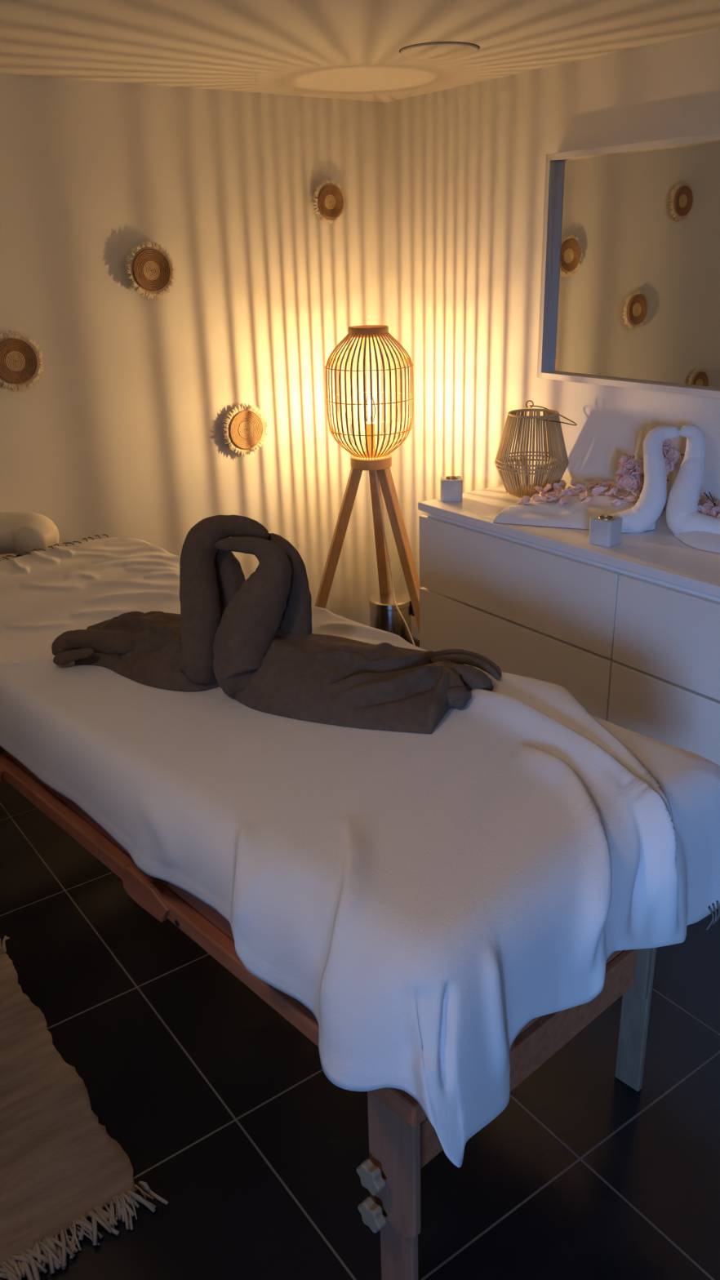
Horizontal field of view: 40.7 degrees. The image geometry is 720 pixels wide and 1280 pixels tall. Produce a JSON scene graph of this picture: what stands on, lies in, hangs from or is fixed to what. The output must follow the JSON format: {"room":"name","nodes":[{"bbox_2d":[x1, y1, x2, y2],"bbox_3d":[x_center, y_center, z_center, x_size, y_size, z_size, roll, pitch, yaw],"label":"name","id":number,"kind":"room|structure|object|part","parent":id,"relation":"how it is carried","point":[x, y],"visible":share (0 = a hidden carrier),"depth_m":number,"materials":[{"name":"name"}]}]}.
{"room":"spa","nodes":[
{"label":"spa","id":0,"kind":"room"},
{"bbox_2d":[0,73,392,626],"bbox_3d":[-2.131,-0.344,2.390,5.690,2.008,0.100,-16,26,-33],"label":"wall","id":1,"kind":"structure","parent":0,"point":[119,434],"depth_m":3.25,"materials":[{"name":"white paint"}]},
{"bbox_2d":[0,329,44,391],"bbox_3d":[-1.051,-0.847,2.950,0.181,0.182,0.036,-16,26,-33],"label":"disc","id":2,"kind":"object","parent":1,"relation":"attached to","point":[21,362],"visible":1,"depth_m":2.95,"materials":[{"name":"wicker"}]},
{"bbox_2d":[124,240,176,298],"bbox_3d":[-0.673,-1.186,3.115,0.174,0.174,0.036,-16,26,-33],"label":"disc","id":3,"kind":"object","parent":1,"relation":"attached to","point":[151,270],"visible":1,"depth_m":3.10,"materials":[{"name":"wicker"}]},
{"bbox_2d":[222,402,267,455],"bbox_3d":[-0.415,-0.755,3.479,0.184,0.184,0.036,-16,26,-33],"label":"disc","id":4,"kind":"object","parent":1,"relation":"attached to","point":[245,428],"visible":1,"depth_m":3.47,"materials":[{"name":"wicker"}]},
{"bbox_2d":[311,179,347,224],"bbox_3d":[-0.110,-1.542,3.419,0.142,0.142,0.036,-16,26,-33],"label":"disc","id":5,"kind":"object","parent":1,"relation":"attached to","point":[329,201],"visible":1,"depth_m":3.41,"materials":[{"name":"wicker"}]},
{"bbox_2d":[0,637,719,1279],"bbox_3d":[-0.278,1.522,0.431,5.790,0.100,6.410,-16,26,-33],"label":"floor","id":6,"kind":"structure","parent":0,"point":[215,1101],"depth_m":1.81,"materials":[{"name":"black tile"}]},
{"bbox_2d":[0,935,168,1279],"bbox_3d":[-0.985,0.950,1.743,0.975,0.030,0.912,-16,26,-33],"label":"rug","id":7,"kind":"object","parent":6,"relation":"on","point":[60,1167],"visible":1,"depth_m":1.75,"materials":[{"name":"fabric"}]},
{"bbox_2d":[0,746,656,1279],"bbox_3d":[-0.404,0.415,2.102,1.013,0.722,1.983,-20,28,-38],"label":"massage table","id":8,"kind":"object","parent":6,"relation":"on","point":[402,1140],"visible":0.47,"depth_m":1.54,"materials":[{"name":"brown wood"}]},
{"bbox_3d":[-0.795,0.264,2.088,0.012,0.064,0.149,-20,28,-38],"label":"hinge plate","id":9,"kind":"part","parent":8,"relation":"part of","materials":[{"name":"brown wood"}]},
{"bbox_2d":[0,511,59,556],"bbox_3d":[-1.111,-0.256,2.904,0.435,0.188,0.361,-16,26,-33],"label":"cushion","id":10,"kind":"object","parent":8,"relation":"attached to","point":[20,532],"visible":0.77,"depth_m":2.92,"materials":[{"name":"beige fabric"}]},
{"bbox_3d":[-0.568,0.343,1.872,0.026,0.035,0.635,-20,28,-38],"label":"rail","id":11,"kind":"part","parent":8,"relation":"part of","materials":[{"name":"brown wood"}]},
{"bbox_3d":[-0.361,0.430,1.641,0.012,0.064,0.149,-20,28,-38],"label":"hinge plate","id":12,"kind":"part","parent":8,"relation":"part of","materials":[{"name":"brown wood"}]},
{"bbox_3d":[-0.136,0.509,1.426,0.026,0.035,0.630,-20,28,-38],"label":"rail","id":13,"kind":"part","parent":8,"relation":"part of","materials":[{"name":"brown wood"}]},
{"bbox_3d":[-0.319,0.200,2.099,0.700,0.090,1.976,-20,28,-38],"label":"frame","id":14,"kind":"part","parent":8,"relation":"part of","materials":[{"name":"brown wood"}]},
{"bbox_2d":[0,534,719,1167],"bbox_3d":[-0.330,0.145,2.048,0.846,0.295,2.087,-20,28,-39],"label":"sheet","id":15,"kind":"object","parent":8,"relation":"on","point":[428,898],"visible":0.83,"depth_m":1.44,"materials":[{"name":"white fabric"}]},
{"bbox_2d":[51,515,269,691],"bbox_3d":[-0.385,-0.107,1.968,0.442,0.317,0.312,8,24,23],"label":"swan","id":16,"kind":"object","parent":15,"relation":"on","point":[162,650],"visible":0.9,"depth_m":1.88,"materials":[{"name":"brown fabric"}]},
{"bbox_2d":[213,533,501,733],"bbox_3d":[-0.015,-0.035,1.800,0.543,0.288,0.327,4,22,13],"label":"swan","id":17,"kind":"object","parent":15,"relation":"on","point":[268,657],"visible":1,"depth_m":1.78,"materials":[{"name":"brown fabric"}]},
{"bbox_3d":[0.015,0.758,1.370,0.016,0.043,0.047,-20,28,-38],"label":"knob","id":18,"kind":"part","parent":8,"relation":"part of","materials":[{"name":"beige plastic"}]},
{"bbox_3d":[0.018,0.828,1.398,0.016,0.043,0.047,-20,28,-38],"label":"knob","id":19,"kind":"part","parent":8,"relation":"part of","materials":[{"name":"beige plastic"}]},
{"bbox_3d":[0.046,0.662,1.330,0.014,0.388,0.093,-20,28,-38],"label":"leg","id":20,"kind":"part","parent":8,"relation":"part of","materials":[{"name":"brown wood"}]},
{"bbox_3d":[0.055,0.801,1.403,0.014,0.500,0.070,-20,28,-38],"label":"leg","id":21,"kind":"part","parent":8,"relation":"part of","materials":[{"name":"brown wood"}]},
{"bbox_3d":[0.515,0.630,1.798,0.019,0.500,0.054,-16,26,-33],"label":"leg","id":22,"kind":"part","parent":8,"relation":"part of","materials":[{"name":"brown wood"}]},
{"bbox_3d":[0.495,0.478,1.733,0.014,0.368,0.073,-20,28,-38],"label":"leg","id":23,"kind":"part","parent":8,"relation":"part of","materials":[{"name":"brown wood"}]},
{"bbox_2d":[314,324,421,645],"bbox_3d":[0.061,-0.436,3.444,0.530,1.283,0.561,-16,26,-33],"label":"floor lamp","id":24,"kind":"object","parent":6,"relation":"on","point":[379,464],"visible":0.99,"depth_m":3.42,"materials":[{"name":"brown wood"}]},
{"bbox_3d":[-0.118,-0.228,3.558,0.280,0.822,0.036,-6,22,-10],"label":"leg","id":25,"kind":"part","parent":24,"relation":"part of","materials":[{"name":"brown wood"}]},
{"bbox_3d":[0.034,-0.845,3.347,0.306,0.414,0.306,-16,26,-33],"label":"lamp shade","id":26,"kind":"part","parent":24,"relation":"part of","materials":[{"name":"brown wood"}]},
{"bbox_3d":[0.035,-0.806,3.363,0.039,0.108,0.039,-16,26,-33],"label":"light bulb","id":27,"kind":"part","parent":24,"relation":"part of","materials":[{"name":"clear glass"}]},
{"bbox_2d":[364,422,377,456],"bbox_3d":[0.037,-0.704,3.404,0.044,0.113,0.044,-16,26,-33],"label":"bulb socket","id":28,"kind":"object","parent":24,"relation":"attached to","point":[368,424],"depth_m":3.39,"materials":[{"name":"white wood"}]},
{"bbox_3d":[0.086,-0.307,3.743,0.036,0.822,0.280,3,22,12],"label":"leg","id":29,"kind":"part","parent":24,"relation":"part of","materials":[{"name":"brown wood"}]},
{"bbox_3d":[0.199,-0.205,3.491,0.093,0.806,0.353,-20,28,-38],"label":"power cord","id":30,"kind":"part","parent":24,"relation":"part of","materials":[{"name":"plastic"}]},
{"bbox_3d":[0.189,-0.210,3.492,0.280,0.822,0.036,14,26,34],"label":"leg","id":31,"kind":"part","parent":24,"relation":"part of","materials":[{"name":"brown wood"}]},
{"bbox_2d":[368,590,414,644],"bbox_3d":[0.133,-0.044,3.830,0.184,0.266,0.196,-16,26,-33],"label":"pedal bin","id":32,"kind":"object","parent":6,"relation":"on","point":[390,620],"visible":0.38,"depth_m":3.75,"materials":[{"name":"silver metal"}]},
{"bbox_3d":[0.119,-0.157,3.792,0.168,0.028,0.168,-16,26,-33],"label":"lid","id":33,"kind":"part","parent":32,"relation":"part of","materials":[{"name":"silver metal"}]},
{"bbox_2d":[417,480,719,765],"bbox_3d":[0.857,0.100,2.725,0.480,0.780,1.600,-16,26,-33],"label":"dresser","id":34,"kind":"object","parent":6,"relation":"on","point":[630,628],"visible":0.56,"depth_m":2.61,"materials":[{"name":"white paint"}]},
{"bbox_2d":[440,475,462,502],"bbox_3d":[0.288,-0.479,3.067,0.066,0.071,0.066,-2,22,0],"label":"tealight holder","id":35,"kind":"object","parent":34,"relation":"on","point":[451,486],"visible":1,"depth_m":3.04,"materials":[{"name":"ceramic"}]},
{"bbox_2d":[444,475,457,479],"bbox_3d":[0.287,-0.502,3.058,0.041,0.020,0.041,-16,26,-33],"label":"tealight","id":36,"kind":"object","parent":35,"relation":"on","point":[446,477],"depth_m":3.06,"materials":[{"name":"silver"}]},
{"bbox_3d":[0.437,0.049,2.908,0.018,0.229,0.795,-16,26,-33],"label":"drawer","id":37,"kind":"part","parent":34,"relation":"part of","materials":[{"name":"white wood"}]},
{"bbox_3d":[0.431,-0.174,2.819,0.018,0.234,0.795,-16,26,-33],"label":"drawer","id":38,"kind":"part","parent":34,"relation":"part of","materials":[{"name":"white wood"}]},
{"bbox_2d":[494,400,577,497],"bbox_3d":[0.546,-0.607,3.082,0.233,0.283,0.234,-16,26,-33],"label":"lantern","id":39,"kind":"object","parent":34,"relation":"on","point":[508,474],"visible":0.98,"depth_m":3.02,"materials":[{"name":"wicker"}]},
{"bbox_3d":[0.608,-0.710,3.048,0.143,0.069,0.154,-3,22,-4],"label":"handle","id":40,"kind":"part","parent":39,"relation":"part of","materials":[{"name":"brown metal"}]},
{"bbox_2d":[493,425,679,533],"bbox_3d":[0.695,-0.488,2.794,0.438,0.280,0.464,15,27,35],"label":"swan","id":41,"kind":"object","parent":34,"relation":"on","point":[642,515],"visible":0.67,"depth_m":2.72,"materials":[{"name":"white fabric"}]},
{"bbox_2d":[516,495,530,505],"bbox_3d":[0.479,-0.408,2.840,0.041,0.025,0.023,17,28,38],"label":"petal","id":42,"kind":"object","parent":41,"relation":"on","point":[519,503],"visible":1,"depth_m":2.84,"materials":[{"name":"pink plant"}]},
{"bbox_2d":[520,497,528,502],"bbox_3d":[0.481,-0.409,2.837,0.024,0.019,0.027,-8,23,-16],"label":"petal","id":43,"kind":"object","parent":41,"relation":"on","point":[522,500],"visible":1,"depth_m":2.83,"materials":[{"name":"pink plant"}]},
{"bbox_2d":[532,491,542,501],"bbox_3d":[0.523,-0.424,2.868,0.029,0.029,0.028,-5,22,-9],"label":"petal","id":44,"kind":"object","parent":41,"relation":"on","point":[535,497],"visible":1,"depth_m":2.87,"materials":[{"name":"pink plant"}]},
{"bbox_2d":[534,486,544,491],"bbox_3d":[0.544,-0.458,2.943,0.026,0.013,0.036,-6,22,-10],"label":"petal","id":45,"kind":"object","parent":41,"relation":"on","point":[540,487],"visible":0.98,"depth_m":2.95,"materials":[{"name":"pink plant"}]},
{"bbox_2d":[538,484,551,493],"bbox_3d":[0.556,-0.456,2.921,0.026,0.027,0.046,-14,25,-28],"label":"petal","id":46,"kind":"object","parent":41,"relation":"on","point":[548,486],"visible":0.96,"depth_m":2.92,"materials":[{"name":"pink plant"}]},
{"bbox_2d":[540,492,550,500],"bbox_3d":[0.547,-0.421,2.856,0.034,0.025,0.022,-10,23,-21],"label":"petal","id":47,"kind":"object","parent":41,"relation":"on","point":[543,495],"visible":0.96,"depth_m":2.86,"materials":[{"name":"pink plant"}]},
{"bbox_2d":[546,490,558,497],"bbox_3d":[0.568,-0.432,2.876,0.043,0.019,0.029,-8,23,-15],"label":"petal","id":48,"kind":"object","parent":41,"relation":"on","point":[556,491],"visible":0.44,"depth_m":2.87,"materials":[{"name":"pink plant"}]},
{"bbox_2d":[546,493,558,499],"bbox_3d":[0.562,-0.418,2.829,0.031,0.014,0.022,-2,22,-2],"label":"petal","id":49,"kind":"object","parent":41,"relation":"on","point":[549,495],"visible":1,"depth_m":2.83,"materials":[{"name":"pink plant"}]},
{"bbox_2d":[552,482,563,492],"bbox_3d":[0.606,-0.465,2.968,0.024,0.028,0.022,-11,23,-21],"label":"petal","id":50,"kind":"object","parent":41,"relation":"on","point":[559,488],"visible":0.91,"depth_m":2.97,"materials":[{"name":"pink plant"}]},
{"bbox_2d":[555,497,566,506],"bbox_3d":[0.581,-0.398,2.802,0.029,0.024,0.019,8,24,23],"label":"petal","id":51,"kind":"object","parent":41,"relation":"on","point":[559,503],"visible":1,"depth_m":2.81,"materials":[{"name":"pink plant"}]},
{"bbox_2d":[556,490,567,499],"bbox_3d":[0.589,-0.427,2.861,0.043,0.032,0.026,-9,23,-18],"label":"petal","id":52,"kind":"object","parent":41,"relation":"on","point":[563,493],"visible":0.71,"depth_m":2.85,"materials":[{"name":"pink plant"}]},
{"bbox_2d":[559,480,566,489],"bbox_3d":[0.628,-0.478,3.022,0.030,0.034,0.028,12,26,31],"label":"petal","id":53,"kind":"object","parent":41,"relation":"on","point":[565,484],"visible":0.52,"depth_m":3.03,"materials":[{"name":"pink plant"}]},
{"bbox_2d":[560,496,568,502],"bbox_3d":[0.592,-0.408,2.812,0.026,0.020,0.046,3,22,10],"label":"petal","id":54,"kind":"object","parent":41,"relation":"on","point":[566,498],"visible":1,"depth_m":2.81,"materials":[{"name":"pink plant"}]},
{"bbox_2d":[561,489,573,495],"bbox_3d":[0.612,-0.436,2.867,0.031,0.022,0.021,-11,23,-22],"label":"petal","id":55,"kind":"object","parent":41,"relation":"on","point":[570,492],"visible":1,"depth_m":2.86,"materials":[{"name":"pink plant"}]},
{"bbox_2d":[569,480,580,486],"bbox_3d":[0.661,-0.479,2.974,0.025,0.023,0.028,-21,29,-40],"label":"petal","id":56,"kind":"object","parent":41,"relation":"on","point":[573,483],"visible":0.72,"depth_m":2.98,"materials":[{"name":"pink plant"}]},
{"bbox_2d":[571,488,582,493],"bbox_3d":[0.643,-0.445,2.879,0.025,0.016,0.032,-16,26,-31],"label":"petal","id":57,"kind":"object","parent":41,"relation":"on","point":[575,490],"visible":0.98,"depth_m":2.87,"materials":[{"name":"pink plant"}]},
{"bbox_2d":[575,483,586,493],"bbox_3d":[0.658,-0.452,2.891,0.036,0.025,0.031,-16,26,-33],"label":"petal","id":58,"kind":"object","parent":41,"relation":"on","point":[579,486],"visible":0.8,"depth_m":2.90,"materials":[{"name":"pink plant"}]},
{"bbox_2d":[579,488,586,500],"bbox_3d":[0.647,-0.420,2.812,0.020,0.031,0.040,2,22,8],"label":"petal","id":59,"kind":"object","parent":41,"relation":"on","point":[583,495],"visible":1,"depth_m":2.82,"materials":[{"name":"pink plant"}]},
{"bbox_2d":[581,496,593,505],"bbox_3d":[0.650,-0.398,2.775,0.032,0.024,0.019,10,24,26],"label":"petal","id":60,"kind":"object","parent":41,"relation":"on","point":[588,500],"visible":1,"depth_m":2.78,"materials":[{"name":"pink plant"}]},
{"bbox_2d":[587,481,597,488],"bbox_3d":[0.702,-0.468,2.929,0.024,0.018,0.038,9,24,24],"label":"petal","id":61,"kind":"object","parent":41,"relation":"on","point":[591,485],"visible":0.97,"depth_m":2.93,"materials":[{"name":"pink plant"}]},
{"bbox_2d":[591,487,599,493],"bbox_3d":[0.696,-0.442,2.862,0.026,0.023,0.030,8,24,22],"label":"petal","id":62,"kind":"object","parent":41,"relation":"on","point":[595,489],"visible":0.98,"depth_m":2.85,"materials":[{"name":"pink plant"}]},
{"bbox_2d":[591,484,600,495],"bbox_3d":[0.695,-0.439,2.852,0.026,0.031,0.026,6,23,18],"label":"petal","id":63,"kind":"object","parent":41,"relation":"on","point":[593,493],"visible":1,"depth_m":2.85,"materials":[{"name":"pink plant"}]},
{"bbox_2d":[595,486,609,493],"bbox_3d":[0.713,-0.442,2.854,0.038,0.025,0.022,6,23,19],"label":"petal","id":64,"kind":"object","parent":41,"relation":"on","point":[602,489],"visible":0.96,"depth_m":2.85,"materials":[{"name":"pink plant"}]},
{"bbox_2d":[596,480,609,486],"bbox_3d":[0.733,-0.468,2.925,0.026,0.019,0.042,-7,22,-13],"label":"petal","id":65,"kind":"object","parent":41,"relation":"on","point":[599,483],"visible":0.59,"depth_m":2.94,"materials":[{"name":"pink plant"}]},
{"bbox_2d":[600,481,607,487],"bbox_3d":[0.734,-0.460,2.913,0.037,0.026,0.019,-7,22,-14],"label":"petal","id":66,"kind":"object","parent":41,"relation":"on","point":[603,484],"visible":0.36,"depth_m":2.92,"materials":[{"name":"pink plant"}]},
{"bbox_2d":[604,487,615,496],"bbox_3d":[0.720,-0.427,2.795,0.026,0.032,0.028,-15,25,-29],"label":"petal","id":67,"kind":"object","parent":41,"relation":"on","point":[610,492],"visible":1,"depth_m":2.79,"materials":[{"name":"pink plant"}]},
{"bbox_2d":[609,487,618,496],"bbox_3d":[0.735,-0.430,2.808,0.021,0.025,0.036,16,28,37],"label":"petal","id":68,"kind":"object","parent":41,"relation":"on","point":[616,488],"visible":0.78,"depth_m":2.80,"materials":[{"name":"pink plant"}]},
{"bbox_2d":[609,497,622,506],"bbox_3d":[0.726,-0.389,2.750,0.040,0.031,0.022,-7,22,-14],"label":"petal","id":69,"kind":"object","parent":41,"relation":"on","point":[614,501],"visible":1,"depth_m":2.74,"materials":[{"name":"pink plant"}]},
{"bbox_2d":[612,489,620,496],"bbox_3d":[0.733,-0.424,2.786,0.021,0.018,0.037,-7,22,-13],"label":"petal","id":70,"kind":"object","parent":41,"relation":"on","point":[613,491],"visible":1,"depth_m":2.78,"materials":[{"name":"pink plant"}]},
{"bbox_2d":[614,483,623,490],"bbox_3d":[0.771,-0.456,2.890,0.028,0.026,0.024,-2,22,-2],"label":"petal","id":71,"kind":"object","parent":41,"relation":"on","point":[615,484],"visible":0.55,"depth_m":2.88,"materials":[{"name":"pink plant"}]},
{"bbox_2d":[617,491,629,498],"bbox_3d":[0.753,-0.414,2.776,0.032,0.024,0.028,10,24,26],"label":"petal","id":72,"kind":"object","parent":41,"relation":"on","point":[620,496],"visible":0.77,"depth_m":2.78,"materials":[{"name":"pink plant"}]},
{"bbox_2d":[622,494,637,502],"bbox_3d":[0.761,-0.399,2.737,0.042,0.018,0.034,7,23,20],"label":"petal","id":73,"kind":"object","parent":41,"relation":"on","point":[630,498],"visible":0.98,"depth_m":2.74,"materials":[{"name":"pink plant"}]},
{"bbox_2d":[631,488,636,496],"bbox_3d":[0.787,-0.413,2.764,0.026,0.035,0.031,-16,26,-31],"label":"petal","id":74,"kind":"object","parent":41,"relation":"on","point":[633,492],"visible":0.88,"depth_m":2.77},
{"bbox_2d":[634,490,639,500],"bbox_3d":[0.794,-0.404,2.752,0.031,0.034,0.027,-15,26,-31],"label":"petal","id":75,"kind":"object","parent":41,"relation":"on","point":[637,492],"visible":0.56,"depth_m":2.76,"materials":[{"name":"pink plant"}]},
{"bbox_2d":[588,514,622,546],"bbox_3d":[0.650,-0.292,2.572,0.066,0.071,0.066,-21,29,-40],"label":"tealight holder","id":76,"kind":"object","parent":34,"relation":"on","point":[605,530],"visible":1,"depth_m":2.55,"materials":[{"name":"ceramic"}]},
{"bbox_2d":[598,515,613,519],"bbox_3d":[0.650,-0.315,2.563,0.041,0.020,0.041,-16,26,-33],"label":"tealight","id":77,"kind":"object","parent":76,"relation":"on","point":[600,517],"depth_m":2.57,"materials":[{"name":"silver"}]},
{"bbox_2d":[615,450,669,491],"bbox_3d":[0.805,-0.453,2.806,0.132,0.185,0.108,-16,26,-33],"label":"blossom","id":78,"kind":"object","parent":34,"relation":"on","point":[629,477],"visible":0.84,"depth_m":2.77,"materials":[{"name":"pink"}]},
{"bbox_2d":[638,439,684,475],"bbox_3d":[0.862,-0.473,2.774,0.127,0.242,0.115,-16,26,-33],"label":"blossom","id":79,"kind":"object","parent":34,"relation":"on","point":[671,456],"visible":0.31,"depth_m":2.72,"materials":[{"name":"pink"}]},
{"bbox_3d":[0.907,0.277,2.303,0.018,0.229,0.795,-16,26,-33],"label":"drawer","id":80,"kind":"part","parent":34,"relation":"part of","materials":[{"name":"white wood"}]},
{"bbox_3d":[0.901,0.055,2.214,0.018,0.234,0.795,-16,26,-33],"label":"drawer","id":81,"kind":"part","parent":34,"relation":"part of","materials":[{"name":"white wood"}]},
{"bbox_2d":[666,424,719,552],"bbox_3d":[0.968,-0.391,2.529,0.246,0.285,0.534,-16,26,-33],"label":"swan","id":82,"kind":"object","parent":34,"relation":"on","point":[697,530],"visible":0.94,"depth_m":2.60,"materials":[{"name":"white fabric"}]},
{"bbox_2d":[697,505,708,515],"bbox_3d":[0.922,-0.351,2.633,0.047,0.027,0.025,9,24,24],"label":"petal","id":83,"kind":"object","parent":82,"relation":"on","point":[699,506],"visible":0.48,"depth_m":2.64,"materials":[{"name":"pink plant"}]},
{"bbox_2d":[697,491,719,517],"bbox_3d":[0.960,-0.352,2.654,0.106,0.104,0.111,-16,26,-33],"label":"blossom","id":84,"kind":"object","parent":82,"relation":"on","point":[711,505],"visible":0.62,"depth_m":2.63,"materials":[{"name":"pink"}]},
{"bbox_3d":[0.949,-0.360,2.674,0.030,0.104,0.071,-6,22,-10],"label":"stem","id":85,"kind":"part","parent":84,"relation":"part of","materials":[{"name":"brown plant"}]},
{"bbox_2d":[706,510,717,517],"bbox_3d":[0.950,-0.336,2.611,0.039,0.022,0.024,9,24,26],"label":"petal","id":86,"kind":"object","parent":82,"relation":"on","point":[709,511],"visible":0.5,"depth_m":2.62,"materials":[{"name":"pink plant"}]},
{"bbox_2d":[0,0,719,102],"bbox_3d":[-0.334,-0.433,-0.350,5.790,0.106,6.410,-16,26,-33],"label":"ceiling","id":87,"kind":"structure","parent":0,"point":[331,49],"depth_m":2.41,"materials":[{"name":"white paint"}]},
{"bbox_2d":[385,29,719,639],"bbox_3d":[1.954,-0.121,1.545,0.100,2.008,6.110,-16,26,-33],"label":"wall","id":88,"kind":"structure","parent":0,"point":[465,165],"depth_m":3.19,"materials":[{"name":"white paint"}]},
{"bbox_2d":[537,132,719,398],"bbox_3d":[0.909,-0.990,2.595,0.042,0.648,1.125,-16,26,-33],"label":"wall mirror","id":89,"kind":"object","parent":88,"relation":"attached to","point":[630,282],"visible":1,"depth_m":2.77,"materials":[{"name":"white mirror"}]}
]}

